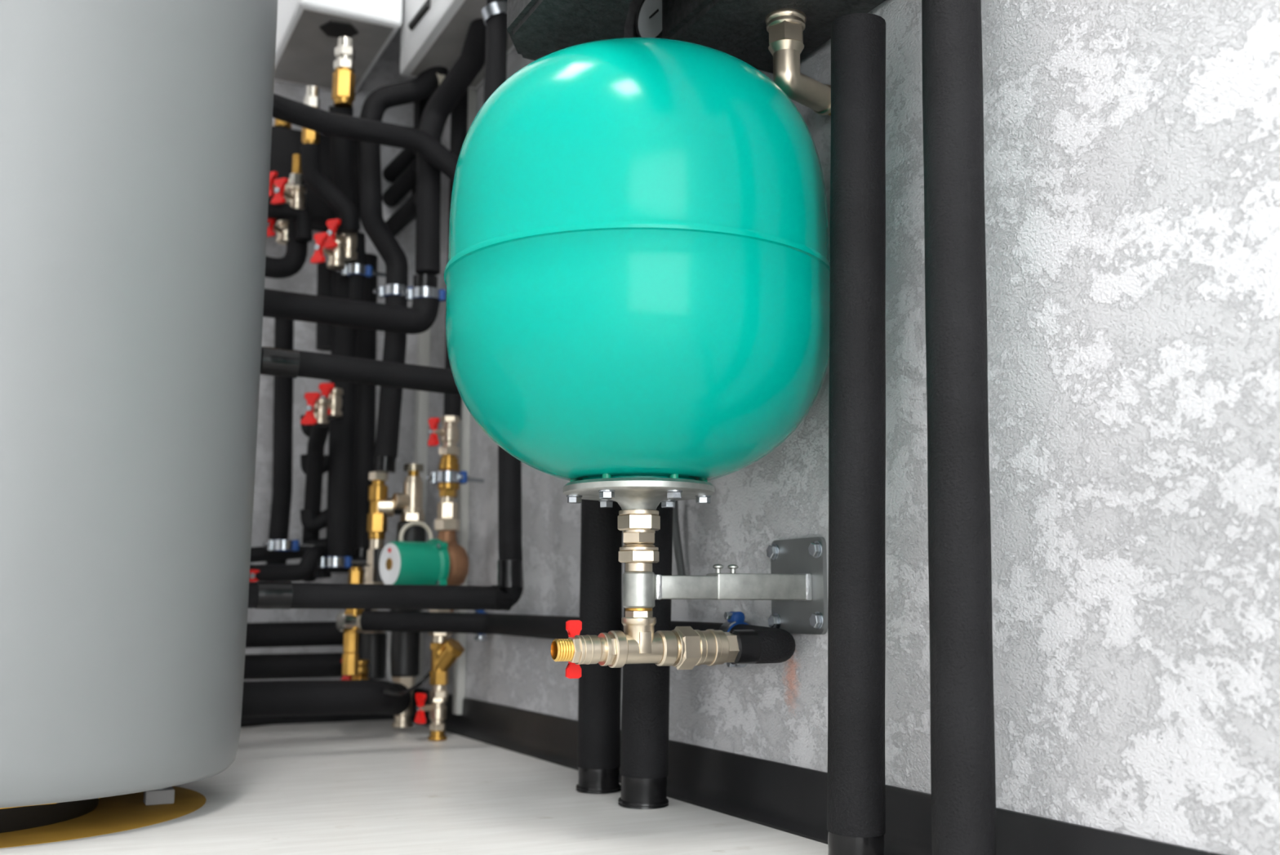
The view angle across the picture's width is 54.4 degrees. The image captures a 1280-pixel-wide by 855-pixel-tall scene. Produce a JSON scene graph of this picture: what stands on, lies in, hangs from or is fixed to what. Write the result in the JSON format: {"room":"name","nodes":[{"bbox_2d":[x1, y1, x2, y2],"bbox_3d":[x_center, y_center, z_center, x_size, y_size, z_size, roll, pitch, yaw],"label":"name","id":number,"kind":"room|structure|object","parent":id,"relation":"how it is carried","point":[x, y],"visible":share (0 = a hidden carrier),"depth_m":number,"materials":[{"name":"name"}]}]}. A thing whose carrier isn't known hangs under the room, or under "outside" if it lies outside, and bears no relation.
{"room":"mechanical room","nodes":[
{"label":"mechanical room","id":0,"kind":"room"},
{"bbox_2d":[248,543,331,582],"bbox_3d":[-0.609,0.234,2.152,0.186,0.069,0.067,8,-11,-44],"label":"insulated pipe","id":1,"kind":"object","parent":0,"point":[308,565],"visible":0.84,"depth_m":2.14,"materials":[{"name":"black plastic"}]},
{"bbox_2d":[248,569,259,581],"bbox_3d":[-0.663,0.249,2.091,0.032,0.020,0.057,6,-10,-38],"label":"valve","id":2,"kind":"object","parent":1,"relation":"attached to","point":[252,572],"visible":0.29,"depth_m":2.07,"materials":[{"name":"red metal"}]},
{"bbox_2d":[262,538,317,551],"bbox_3d":[-0.614,0.207,2.188,0.093,0.020,0.036,4,-9,-26],"label":"clamp","id":3,"kind":"object","parent":1,"relation":"attached to","point":[273,544],"visible":0.99,"depth_m":2.17,"materials":[{"name":"silver metal"}]},
{"bbox_2d":[324,261,357,572],"bbox_3d":[-0.535,-0.024,2.238,0.054,0.565,0.048,4,-9,-26],"label":"insulated pipe","id":4,"kind":"object","parent":1,"relation":"attached to","point":[342,431],"visible":0.69,"depth_m":2.21,"materials":[{"name":"black plastic"}]},
{"bbox_2d":[300,414,312,436],"bbox_3d":[-0.585,-0.002,2.255,0.061,0.044,0.029,4,-9,-26],"label":"insulated pipe","id":5,"kind":"object","parent":4,"relation":"attached to","point":[306,428],"visible":0.26,"depth_m":2.24,"materials":[{"name":"black plastic"}]},
{"bbox_2d":[302,416,331,582],"bbox_3d":[-0.580,0.130,2.214,0.034,0.284,0.212,3,-9,-19],"label":"insulated pipe","id":6,"kind":"object","parent":4,"relation":"attached to","point":[318,434],"visible":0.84,"depth_m":2.20,"materials":[{"name":"black plastic"}]},
{"bbox_2d":[250,537,326,562],"bbox_3d":[-0.639,0.220,2.219,0.164,0.049,0.027,4,-9,-26],"label":"insulated pipe","id":7,"kind":"object","parent":6,"relation":"attached to","point":[260,553],"visible":0.37,"depth_m":2.20,"materials":[{"name":"black plastic"}]},
{"bbox_2d":[266,317,293,564],"bbox_3d":[-0.652,0.015,2.264,0.044,0.486,0.035,4,-9,-26],"label":"insulated pipe","id":8,"kind":"object","parent":7,"relation":"attached to","point":[279,522],"visible":0.86,"depth_m":2.25,"materials":[{"name":"black plastic"}]},
{"bbox_2d":[300,508,326,531],"bbox_3d":[-0.580,0.166,2.234,0.061,0.042,0.029,4,-9,-26],"label":"insulated pipe","id":9,"kind":"object","parent":6,"relation":"attached to","point":[310,521],"visible":0.95,"depth_m":2.22,"materials":[{"name":"black plastic"}]},
{"bbox_2d":[300,453,328,474],"bbox_3d":[-0.583,0.069,2.246,0.061,0.043,0.029,4,-9,-26],"label":"insulated pipe","id":10,"kind":"object","parent":6,"relation":"attached to","point":[303,457],"visible":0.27,"depth_m":2.23,"materials":[{"name":"black plastic"}]},
{"bbox_2d":[300,391,330,424],"bbox_3d":[-0.555,-0.029,2.134,0.032,0.056,0.063,-1,-8,10],"label":"valve","id":11,"kind":"object","parent":6,"relation":"attached to","point":[317,408],"visible":0.98,"depth_m":2.11,"materials":[{"name":"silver metal"}]},
{"bbox_2d":[318,382,342,417],"bbox_3d":[-0.542,-0.045,2.176,0.032,0.057,0.062,-1,-8,8],"label":"valve","id":12,"kind":"object","parent":6,"relation":"attached to","point":[328,390],"visible":0.86,"depth_m":2.18,"materials":[{"name":"silver metal"}]},
{"bbox_2d":[315,262,332,351],"bbox_3d":[-0.574,-0.222,2.292,0.046,0.159,0.043,4,-9,-26],"label":"insulated pipe","id":13,"kind":"object","parent":4,"relation":"attached to","point":[324,282],"visible":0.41,"depth_m":2.28,"materials":[{"name":"black plastic"}]},
{"bbox_2d":[318,555,367,568],"bbox_3d":[-0.522,0.236,2.185,0.095,0.020,0.039,4,-9,-26],"label":"clamp","id":14,"kind":"object","parent":4,"relation":"attached to","point":[346,562],"visible":1,"depth_m":2.17,"materials":[{"name":"silver metal"}]},
{"bbox_2d":[348,232,365,328],"bbox_3d":[-0.508,-0.261,2.239,0.032,0.167,0.070,1,-8,-6],"label":"insulated pipe","id":15,"kind":"object","parent":4,"relation":"attached to","point":[357,282],"visible":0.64,"depth_m":2.22,"materials":[{"name":"black plastic"}]},
{"bbox_2d":[323,218,357,262],"bbox_3d":[-0.525,-0.333,2.191,0.032,0.071,0.071,-3,-9,22],"label":"valve","id":16,"kind":"object","parent":15,"relation":"attached to","point":[351,240],"visible":0.66,"depth_m":2.19,"materials":[{"name":"silver metal"}]},
{"bbox_2d":[310,232,346,270],"bbox_3d":[-0.538,-0.304,2.158,0.032,0.053,0.071,-3,-9,22],"label":"valve","id":17,"kind":"object","parent":16,"relation":"attached to","point":[336,256],"visible":0.98,"depth_m":2.16,"materials":[{"name":"silver metal"}]},
{"bbox_2d":[300,142,358,234],"bbox_3d":[-0.543,-0.417,2.177,0.106,0.146,0.033,4,-9,-26],"label":"insulated pipe","id":18,"kind":"object","parent":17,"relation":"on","point":[313,175],"visible":1,"depth_m":2.16,"materials":[{"name":"black plastic"}]},
{"bbox_2d":[301,84,319,144],"bbox_3d":[-0.575,-0.543,2.179,0.029,0.110,0.028,4,-9,-26],"label":"pipe fitting","id":19,"kind":"object","parent":18,"relation":"on","point":[312,99],"visible":0.59,"depth_m":2.17,"materials":[{"name":"silver metal"}]},
{"bbox_2d":[337,263,386,277],"bbox_3d":[-0.493,-0.278,2.227,0.093,0.020,0.036,4,-9,-26],"label":"clamp","id":20,"kind":"object","parent":15,"relation":"attached to","point":[358,268],"visible":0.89,"depth_m":2.21,"materials":[{"name":"silver metal"}]},
{"bbox_2d":[243,25,417,680],"bbox_3d":[-1.587,-0.744,2.096,2.505,2.500,0.100,4,-9,-26],"label":"wall","id":21,"kind":"structure","parent":0,"point":[386,71],"depth_m":2.42,"materials":[{"name":"paint"}]},
{"bbox_2d":[268,119,359,233],"bbox_3d":[-0.693,-0.513,2.406,0.296,0.236,0.084,4,-9,-26],"label":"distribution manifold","id":22,"kind":"object","parent":21,"relation":"attached to","point":[286,141],"visible":0.12,"depth_m":2.38,"materials":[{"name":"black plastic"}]},
{"bbox_2d":[240,713,394,724],"bbox_3d":[-1.562,0.456,1.868,2.499,0.059,0.024,4,-9,-26],"label":"baseboard","id":23,"kind":"structure","parent":21,"relation":"attached to","point":[338,717],"depth_m":2.33,"materials":[{"name":"rubber"}]},
{"bbox_2d":[274,0,402,93],"bbox_3d":[-0.583,-1.050,2.386,0.184,0.714,0.351,4,-9,-26],"label":"boiler","id":24,"kind":"object","parent":21,"relation":"attached to","point":[308,32],"visible":0.7,"depth_m":2.26,"materials":[{"name":"white metal"}]},
{"bbox_2d":[332,36,355,107],"bbox_3d":[-0.516,-0.620,2.174,0.038,0.122,0.037,4,-9,-26],"label":"pipe fitting","id":25,"kind":"object","parent":24,"relation":"attached to","point":[344,77],"visible":1,"depth_m":2.16,"materials":[{"name":"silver metal"}]},
{"bbox_2d":[328,106,359,231],"bbox_3d":[-0.529,-0.461,2.224,0.045,0.208,0.145,0,-8,-3],"label":"insulated pipe","id":26,"kind":"object","parent":25,"relation":"attached to","point":[341,149],"visible":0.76,"depth_m":2.20,"materials":[{"name":"black plastic"}]},
{"bbox_2d":[267,201,312,242],"bbox_3d":[-0.644,-0.367,2.187,0.136,0.064,0.030,4,-9,-26],"label":"insulated pipe","id":27,"kind":"object","parent":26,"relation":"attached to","point":[302,218],"visible":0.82,"depth_m":2.19,"materials":[{"name":"black plastic"}]},
{"bbox_2d":[266,217,288,245],"bbox_3d":[-0.645,-0.353,2.224,0.032,0.041,0.069,-3,-9,19],"label":"valve","id":28,"kind":"object","parent":27,"relation":"attached to","point":[282,228],"visible":0.74,"depth_m":2.23,"materials":[{"name":"silver metal"}]},
{"bbox_2d":[264,219,307,278],"bbox_3d":[-0.657,-0.323,2.219,0.127,0.114,0.038,4,-9,-26],"label":"insulated pipe","id":29,"kind":"object","parent":28,"relation":"attached to","point":[294,260],"visible":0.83,"depth_m":2.22,"materials":[{"name":"black plastic"}]},
{"bbox_2d":[271,177,306,209],"bbox_3d":[-0.616,-0.407,2.190,0.032,0.046,0.070,-3,-9,21],"label":"valve","id":30,"kind":"object","parent":27,"relation":"on","point":[295,195],"visible":0.97,"depth_m":2.19,"materials":[{"name":"silver metal"}]},
{"bbox_2d":[289,153,303,186],"bbox_3d":[-0.616,-0.443,2.234,0.024,0.095,0.022,4,-9,-26],"label":"pipe fitting","id":31,"kind":"object","parent":30,"relation":"attached to","point":[296,177],"visible":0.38,"depth_m":2.23,"materials":[{"name":"gold metal"}]},
{"bbox_2d":[268,171,289,203],"bbox_3d":[-0.646,-0.427,2.235,0.032,0.047,0.074,-4,-9,26],"label":"valve","id":32,"kind":"object","parent":31,"relation":"attached to","point":[273,175],"visible":0.23,"depth_m":2.21,"materials":[{"name":"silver metal"}]},
{"bbox_2d":[382,158,416,207],"bbox_3d":[-0.477,-0.475,2.476,0.035,0.038,0.286,4,-9,-26],"label":"insulated pipe","id":33,"kind":"object","parent":21,"relation":"attached to","point":[406,181],"visible":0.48,"depth_m":2.43,"materials":[{"name":"black plastic"}]},
{"bbox_2d":[382,148,416,182],"bbox_3d":[-0.481,-0.523,2.490,0.035,0.047,0.282,4,-9,-26],"label":"insulated pipe","id":34,"kind":"object","parent":21,"relation":"attached to","point":[405,157],"visible":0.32,"depth_m":2.45,"materials":[{"name":"black plastic"}]},
{"bbox_2d":[385,192,416,236],"bbox_3d":[-0.461,-0.413,2.433,0.035,0.041,0.244,4,-9,-26],"label":"insulated pipe","id":35,"kind":"object","parent":21,"relation":"attached to","point":[405,215],"visible":0.52,"depth_m":2.40,"materials":[{"name":"black plastic"}]},
{"bbox_2d":[262,273,439,333],"bbox_3d":[-0.537,-0.217,2.016,0.440,0.101,0.045,4,-9,-26],"label":"insulated pipe","id":36,"kind":"object","parent":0,"point":[418,318],"visible":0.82,"depth_m":2.03,"materials":[{"name":"black plastic"}]},
{"bbox_2d":[401,286,446,301],"bbox_3d":[-0.353,-0.223,2.110,0.099,0.020,0.049,4,-9,-26],"label":"clamp","id":37,"kind":"object","parent":36,"relation":"on","point":[418,291],"visible":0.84,"depth_m":2.09,"materials":[{"name":"silver metal"}]},
{"bbox_2d":[0,719,828,854],"bbox_3d":[-0.472,0.222,-0.200,2.605,0.060,4.920,4,-9,-26],"label":"floor","id":38,"kind":"structure","parent":0,"point":[370,787],"depth_m":1.31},
{"bbox_2d":[0,785,206,847],"bbox_3d":[-0.718,0.408,1.323,0.486,0.001,0.486,4,-9,-26],"label":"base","id":39,"kind":"object","parent":38,"relation":"on","point":[112,814],"visible":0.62,"depth_m":1.28,"materials":[{"name":"gold metal"}]},
{"bbox_2d":[0,0,277,832],"bbox_3d":[-0.718,-0.498,1.452,0.565,1.829,0.565,4,-9,-26],"label":"tank","id":40,"kind":"object","parent":39,"relation":"on","point":[135,135],"visible":1,"depth_m":1.21,"materials":[{"name":"grey metal"}]},
{"bbox_2d":[260,346,460,395],"bbox_3d":[-0.432,-0.196,1.837,0.514,0.281,0.074,4,-9,-26],"label":"insulated pipe","id":41,"kind":"object","parent":40,"relation":"attached to","point":[275,362],"visible":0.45,"depth_m":1.80,"materials":[{"name":"black plastic"}]},
{"bbox_2d":[248,444,523,610],"bbox_3d":[-0.367,0.085,1.757,0.427,0.344,0.064,4,-9,-26],"label":"insulated pipe","id":42,"kind":"object","parent":41,"relation":"attached to","point":[263,594],"visible":0.9,"depth_m":1.76,"materials":[{"name":"black plastic"}]},
{"bbox_2d":[240,719,283,727],"bbox_3d":[-0.607,0.552,2.359,0.079,0.008,0.430,-5,-9,29],"label":"baseboard","id":43,"kind":"structure","parent":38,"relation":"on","point":[268,722],"depth_m":2.26,"materials":[{"name":"black plastic"}]},
{"bbox_2d":[241,679,411,716],"bbox_3d":[-0.530,0.439,2.000,0.409,0.072,0.132,7,-11,-42],"label":"insulated pipe","id":44,"kind":"object","parent":38,"relation":"on","point":[353,696],"visible":0.82,"depth_m":1.97,"materials":[{"name":"black plastic"}]},
{"bbox_2d":[340,657,368,679],"bbox_3d":[-0.492,0.420,2.146,0.032,0.047,0.066,-2,-8,17],"label":"valve","id":45,"kind":"object","parent":44,"relation":"attached to","point":[362,673],"visible":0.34,"depth_m":2.15,"materials":[{"name":"gold metal"}]},
{"bbox_2d":[335,566,377,675],"bbox_3d":[-0.469,0.320,2.063,0.067,0.177,0.042,4,-9,-26],"label":"mixing valve","id":46,"kind":"object","parent":44,"relation":"attached to","point":[348,621],"visible":0.64,"depth_m":2.05,"materials":[{"name":"gold metal"}]},
{"bbox_2d":[386,631,393,682],"bbox_3d":[-0.424,0.388,2.111,0.012,0.097,0.026,4,-9,-26],"label":"cable","id":47,"kind":"object","parent":44,"relation":"attached to","point":[389,633],"visible":0.94,"depth_m":2.11,"materials":[{"name":"grey plastic"}]},
{"bbox_2d":[383,669,431,695],"bbox_3d":[-0.380,0.414,2.034,0.028,0.043,0.107,-6,-10,34],"label":"cable","id":48,"kind":"object","parent":44,"relation":"attached to","point":[424,678],"visible":0.93,"depth_m":2.03,"materials":[{"name":"black plastic"}]},
{"bbox_2d":[352,253,377,652],"bbox_3d":[-0.523,0.094,2.351,0.059,0.858,0.048,4,-9,-26],"label":"insulated pipe","id":49,"kind":"object","parent":38,"relation":"on","point":[365,458],"visible":0.29,"depth_m":2.34,"materials":[{"name":"black plastic"}]},
{"bbox_2d":[244,652,358,679],"bbox_3d":[-0.632,0.421,2.194,0.338,0.044,0.044,4,-9,-26],"label":"insulated pipe","id":50,"kind":"object","parent":49,"relation":"attached to","point":[282,665],"visible":0.5,"depth_m":2.19,"materials":[{"name":"black plastic"}]},
{"bbox_2d":[358,631,386,679],"bbox_3d":[-0.484,0.406,2.248,0.050,0.094,0.050,4,-9,-26],"label":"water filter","id":51,"kind":"object","parent":50,"relation":"attached to","point":[371,646],"visible":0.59,"depth_m":2.23,"materials":[{"name":"black plastic"}]},
{"bbox_2d":[245,621,360,647],"bbox_3d":[-0.634,0.366,2.200,0.339,0.048,0.044,4,-9,-26],"label":"insulated pipe","id":52,"kind":"object","parent":51,"relation":"attached to","point":[298,633],"visible":0.52,"depth_m":2.19,"materials":[{"name":"black plastic"}]},
{"bbox_2d":[389,608,420,727],"bbox_3d":[-0.415,0.419,2.190,0.054,0.210,0.054,4,-9,-26],"label":"insulated pipe","id":53,"kind":"object","parent":38,"relation":"on","point":[405,646],"visible":0.66,"depth_m":2.17,"materials":[{"name":"black plastic"}]},
{"bbox_2d":[427,729,446,740],"bbox_3d":[-0.329,0.498,2.019,0.030,0.016,0.030,4,-9,-26],"label":"pipe","id":54,"kind":"object","parent":38,"relation":"on","point":[437,735],"visible":0.95,"depth_m":2.01,"materials":[{"name":"gold metal"}]},
{"bbox_2d":[414,692,447,731],"bbox_3d":[-0.337,0.460,2.014,0.028,0.061,0.055,-7,-11,41],"label":"valve","id":55,"kind":"object","parent":54,"relation":"on","point":[437,708],"visible":0.99,"depth_m":2.01,"materials":[{"name":"silver metal"}]},
{"bbox_2d":[429,684,448,697],"bbox_3d":[-0.328,0.429,2.029,0.030,0.023,0.028,4,-9,-26],"label":"pipe fitting","id":56,"kind":"object","parent":55,"relation":"on","point":[437,691],"visible":0.91,"depth_m":2.02,"materials":[{"name":"silver metal"}]},
{"bbox_2d":[430,637,465,684],"bbox_3d":[-0.314,0.381,2.031,0.060,0.076,0.034,-4,-9,27],"label":"strainer","id":57,"kind":"object","parent":56,"relation":"on","point":[443,655],"visible":1,"depth_m":2.02,"materials":[{"name":"gold metal"}]},
{"bbox_2d":[428,608,452,642],"bbox_3d":[-0.328,0.324,2.044,0.040,0.060,0.037,4,-9,-26],"label":"coupling","id":58,"kind":"object","parent":57,"relation":"attached to","point":[436,637],"visible":0.44,"depth_m":2.03,"materials":[{"name":"silver metal"}]},
{"bbox_2d":[373,530,469,611],"bbox_3d":[-0.351,0.235,2.037,0.149,0.133,0.106,4,-9,-26],"label":"pump","id":59,"kind":"object","parent":58,"relation":"attached to","point":[442,561],"visible":0.82,"depth_m":2.01,"materials":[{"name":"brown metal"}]},
{"bbox_2d":[399,520,433,541],"bbox_3d":[-0.378,0.178,2.102,0.059,0.040,0.007,4,-9,-26],"label":"loop","id":60,"kind":"object","parent":59,"relation":"attached to","point":[424,525],"visible":0.93,"depth_m":2.10,"materials":[{"name":"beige metal"}]},
{"bbox_2d":[434,496,459,531],"bbox_3d":[-0.321,0.143,2.073,0.042,0.058,0.038,4,-9,-26],"label":"coupling","id":61,"kind":"object","parent":59,"relation":"attached to","point":[447,508],"visible":0.98,"depth_m":2.06,"materials":[{"name":"silver metal"}]},
{"bbox_2d":[436,454,460,497],"bbox_3d":[-0.320,0.081,2.083,0.040,0.072,0.040,4,-9,-26],"label":"valve","id":62,"kind":"object","parent":61,"relation":"attached to","point":[447,462],"visible":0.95,"depth_m":2.07,"materials":[{"name":"gold metal"}]},
{"bbox_2d":[427,415,459,456],"bbox_3d":[-0.329,0.013,2.084,0.059,0.067,0.034,7,-10,-39],"label":"valve","id":63,"kind":"object","parent":62,"relation":"attached to","point":[448,433],"visible":1,"depth_m":2.08,"materials":[{"name":"silver metal"}]},
{"bbox_2d":[426,470,484,484],"bbox_3d":[-0.302,0.085,2.092,0.106,0.022,0.051,5,-10,-32],"label":"clamp","id":64,"kind":"object","parent":62,"relation":"attached to","point":[442,476],"visible":0.95,"depth_m":2.07,"materials":[{"name":"silver metal"}]},
{"bbox_2d":[576,498,622,792],"bbox_3d":[-0.048,0.193,1.504,0.054,0.475,0.061,4,-9,-26],"label":"insulated pipe","id":65,"kind":"object","parent":38,"relation":"on","point":[599,694],"visible":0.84,"depth_m":1.47,"materials":[{"name":"black plastic"}]},
{"bbox_2d":[617,502,672,808],"bbox_3d":[0.009,0.183,1.391,0.056,0.466,0.078,4,-9,-26],"label":"insulated pipe","id":66,"kind":"object","parent":38,"relation":"on","point":[645,712],"visible":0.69,"depth_m":1.36,"materials":[{"name":"black plastic"}]},
{"bbox_2d":[826,13,885,854],"bbox_3d":[0.188,0.003,1.074,0.048,0.730,0.081,4,-9,-26],"label":"insulated pipe","id":67,"kind":"object","parent":38,"relation":"on","point":[855,780],"visible":1,"depth_m":1.05,"materials":[{"name":"black plastic"}]},
{"bbox_2d":[921,0,996,854],"bbox_3d":[0.248,-0.254,0.987,0.047,1.215,0.084,4,-9,-26],"label":"insulated pipe","id":68,"kind":"object","parent":38,"relation":"on","point":[963,775],"visible":1,"depth_m":0.94,"materials":[{"name":"black plastic"}]},
{"bbox_2d":[419,0,1279,854],"bbox_3d":[0.650,-0.967,0.530,0.100,2.500,4.920,4,-9,-26],"label":"wall","id":69,"kind":"structure","parent":0,"point":[1131,148],"depth_m":0.93,"materials":[{"name":"paint"}]},
{"bbox_2d":[407,92,434,199],"bbox_3d":[-0.433,-0.619,2.523,0.064,0.350,0.035,4,-9,-26],"label":"insulated pipe","id":70,"kind":"object","parent":69,"relation":"attached to","point":[419,106],"visible":0.06,"depth_m":2.51,"materials":[{"name":"black plastic"}]},
{"bbox_2d":[413,328,430,688],"bbox_3d":[-0.433,-0.311,2.510,0.020,1.640,0.030,4,-9,-26],"label":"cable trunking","id":71,"kind":"object","parent":69,"relation":"attached to","point":[423,348],"visible":0.2,"depth_m":2.46,"materials":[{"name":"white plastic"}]},
{"bbox_2d":[400,0,515,89],"bbox_3d":[-0.171,-1.001,1.917,0.156,0.642,0.900,4,-9,-26],"label":"boiler","id":72,"kind":"object","parent":69,"relation":"attached to","point":[433,33],"visible":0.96,"depth_m":2.12,"materials":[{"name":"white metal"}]},
{"bbox_2d":[357,66,448,473],"bbox_3d":[-0.375,-0.342,2.155,0.246,0.836,0.099,-4,-9,27],"label":"insulated pipe","id":73,"kind":"object","parent":72,"relation":"attached to","point":[375,105],"visible":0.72,"depth_m":2.17,"materials":[{"name":"black plastic"}]},
{"bbox_2d":[366,471,403,584],"bbox_3d":[-0.433,0.175,2.141,0.071,0.196,0.033,1,-8,-8],"label":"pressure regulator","id":74,"kind":"object","parent":73,"relation":"attached to","point":[381,506],"visible":0.8,"depth_m":2.13,"materials":[{"name":"gold metal"}]},
{"bbox_2d":[362,564,368,583],"bbox_3d":[-0.461,0.258,2.163,0.032,0.036,0.057,6,-10,-38],"label":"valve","id":75,"kind":"object","parent":74,"relation":"attached to","point":[365,568],"visible":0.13,"depth_m":2.16,"materials":[{"name":"silver metal"}]},
{"bbox_2d":[395,521,425,610],"bbox_3d":[-0.395,0.239,2.141,0.048,0.151,0.048,4,-9,-26],"label":"pipe","id":76,"kind":"object","parent":74,"relation":"attached to","point":[415,532],"visible":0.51,"depth_m":2.13,"materials":[{"name":"black plastic"}]},
{"bbox_2d":[391,463,424,521],"bbox_3d":[-0.400,0.113,2.151,0.054,0.099,0.040,4,-9,-26],"label":"valve","id":77,"kind":"object","parent":76,"relation":"attached to","point":[411,500],"visible":0.99,"depth_m":2.14,"materials":[{"name":"silver metal"}]},
{"bbox_2d":[373,284,413,297],"bbox_3d":[-0.418,-0.237,2.191,0.098,0.020,0.046,4,-9,-26],"label":"clamp","id":78,"kind":"object","parent":73,"relation":"attached to","point":[390,289],"visible":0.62,"depth_m":2.17,"materials":[{"name":"silver metal"}]},
{"bbox_2d":[415,17,485,275],"bbox_3d":[-0.294,-0.503,2.070,0.064,0.465,0.243,6,-10,-37],"label":"insulated pipe","id":79,"kind":"object","parent":72,"relation":"attached to","point":[471,60],"visible":0.72,"depth_m":2.11,"materials":[{"name":"black plastic"}]},
{"bbox_2d":[272,93,458,186],"bbox_3d":[-0.507,-0.450,2.008,0.507,0.205,0.037,4,-9,-26],"label":"insulated pipe","id":80,"kind":"object","parent":79,"relation":"attached to","point":[285,109],"visible":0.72,"depth_m":2.03,"materials":[{"name":"black plastic"}]},
{"bbox_2d":[443,88,468,419],"bbox_3d":[-0.322,-0.364,2.190,0.030,0.710,0.051,1,-8,-6],"label":"insulated pipe","id":81,"kind":"object","parent":72,"relation":"attached to","point":[459,115],"visible":0.2,"depth_m":2.21,"materials":[{"name":"black plastic"}]},
{"bbox_2d":[483,0,507,104],"bbox_3d":[-0.219,-0.532,1.882,0.038,0.279,0.033,4,-9,-26],"label":"insulated pipe","id":82,"kind":"object","parent":72,"relation":"attached to","point":[496,32],"visible":0.48,"depth_m":1.87,"materials":[{"name":"black plastic"}]},
{"bbox_2d":[480,0,506,25],"bbox_3d":[-0.218,-0.629,1.897,0.048,0.031,0.047,4,-9,-26],"label":"ring","id":83,"kind":"object","parent":82,"relation":"attached to","point":[495,8],"visible":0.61,"depth_m":1.88,"materials":[{"name":"silver metal"}]},
{"bbox_2d":[452,88,476,714],"bbox_3d":[-0.314,-0.181,2.254,0.016,1.370,0.024,4,-9,-26],"label":"cable trunking","id":84,"kind":"object","parent":69,"relation":"attached to","point":[464,443],"visible":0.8,"depth_m":2.20,"materials":[{"name":"white plastic"}]},
{"bbox_2d":[473,609,488,640],"bbox_3d":[-0.257,0.320,2.038,0.049,0.058,0.017,4,-9,-26],"label":"clamp","id":85,"kind":"object","parent":69,"relation":"attached to","point":[480,637],"visible":0.35,"depth_m":2.03,"materials":[{"name":"silver metal"}]},
{"bbox_2d":[443,37,830,510],"bbox_3d":[-0.001,-0.137,1.197,0.372,0.435,0.372,3,-9,-22],"label":"vessel","id":86,"kind":"object","parent":69,"relation":"attached to","point":[637,273],"visible":0.99,"depth_m":1.05,"materials":[{"name":"teal paint"}]},
{"bbox_2d":[672,500,686,575],"bbox_3d":[0.044,0.114,1.467,0.021,0.130,0.017,-3,-9,19],"label":"conduit","id":87,"kind":"object","parent":69,"relation":"attached to","point":[677,541],"visible":0.59,"depth_m":1.46,"materials":[{"name":"grey metal"}]},
{"bbox_2d":[506,0,885,73],"bbox_3d":[0.077,-0.572,1.182,0.302,0.340,0.485,4,-9,-26],"label":"station","id":88,"kind":"object","parent":69,"relation":"attached to","point":[537,29],"visible":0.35,"depth_m":1.23,"materials":[{"name":"plastic"}]},
{"bbox_2d":[635,0,662,38],"bbox_3d":[0.021,-0.436,1.323,0.024,0.060,0.060,7,-11,-40],"label":"pressure gauge","id":89,"kind":"object","parent":88,"relation":"attached to","point":[649,15],"visible":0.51,"depth_m":1.32,"materials":[{"name":"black plastic"}]},
{"bbox_2d":[765,8,831,115],"bbox_3d":[0.162,-0.354,1.222,0.040,0.080,0.097,-8,-11,44],"label":"fitting","id":90,"kind":"object","parent":88,"relation":"attached to","point":[785,28],"visible":0.88,"depth_m":1.19,"materials":[{"name":"silver metal"}]},
{"bbox_2d":[622,536,827,634],"bbox_3d":[0.070,0.153,1.208,0.203,0.095,0.095,4,-9,-26],"label":"wall bracket","id":91,"kind":"object","parent":69,"relation":"attached to","point":[796,584],"visible":0.96,"depth_m":1.21,"materials":[{"name":"metal"}]},
{"bbox_2d":[617,509,660,571],"bbox_3d":[-0.001,0.107,1.163,0.038,0.057,0.040,4,-9,-26],"label":"coupling","id":92,"kind":"object","parent":91,"relation":"attached to","point":[638,553],"visible":0.98,"depth_m":1.15,"materials":[{"name":"silver metal"}]},
{"bbox_2d":[607,607,678,667],"bbox_3d":[0.001,0.194,1.151,0.063,0.054,0.034,4,-9,-26],"label":"fitting","id":93,"kind":"object","parent":91,"relation":"attached to","point":[638,643],"visible":0.93,"depth_m":1.14,"materials":[{"name":"silver metal"}]},
{"bbox_2d":[718,611,751,667],"bbox_3d":[0.106,0.224,1.315,0.049,0.058,0.019,4,-9,-26],"label":"clamp","id":94,"kind":"object","parent":69,"relation":"attached to","point":[733,618],"visible":0.33,"depth_m":1.31,"materials":[{"name":"silver metal"}]},
{"bbox_2d":[360,609,795,664],"bbox_3d":[-0.146,0.264,1.621,0.203,0.047,1.014,4,-9,-26],"label":"insulated pipe","id":95,"kind":"object","parent":94,"relation":"attached to","point":[757,644],"visible":0.67,"depth_m":1.82,"materials":[{"name":"black plastic"}]},
{"bbox_2d":[551,619,616,678],"bbox_3d":[-0.055,0.202,1.132,0.056,0.053,0.047,4,-9,-26],"label":"valve","id":96,"kind":"object","parent":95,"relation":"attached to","point":[577,649],"visible":1,"depth_m":1.12,"materials":[{"name":"silver metal"}]},
{"bbox_2d":[551,638,573,661],"bbox_3d":[-0.069,0.199,1.115,0.016,0.020,0.020,4,-9,-26],"label":"outlet","id":97,"kind":"object","parent":96,"relation":"attached to","point":[562,649],"depth_m":1.11,"materials":[{"name":"yellow metal"}]},
{"bbox_2d":[671,626,739,669],"bbox_3d":[0.060,0.208,1.179,0.069,0.040,0.036,4,-9,-26],"label":"coupling","id":98,"kind":"object","parent":95,"relation":"attached to","point":[710,646],"visible":0.91,"depth_m":1.17,"materials":[{"name":"silver metal"}]},
{"bbox_2d":[410,687,1223,854],"bbox_3d":[0.617,0.231,0.287,0.024,0.059,4.820,4,-9,-26],"label":"baseboard","id":99,"kind":"structure","parent":69,"relation":"attached to","point":[784,797],"depth_m":1.26,"materials":[{"name":"plastic"}]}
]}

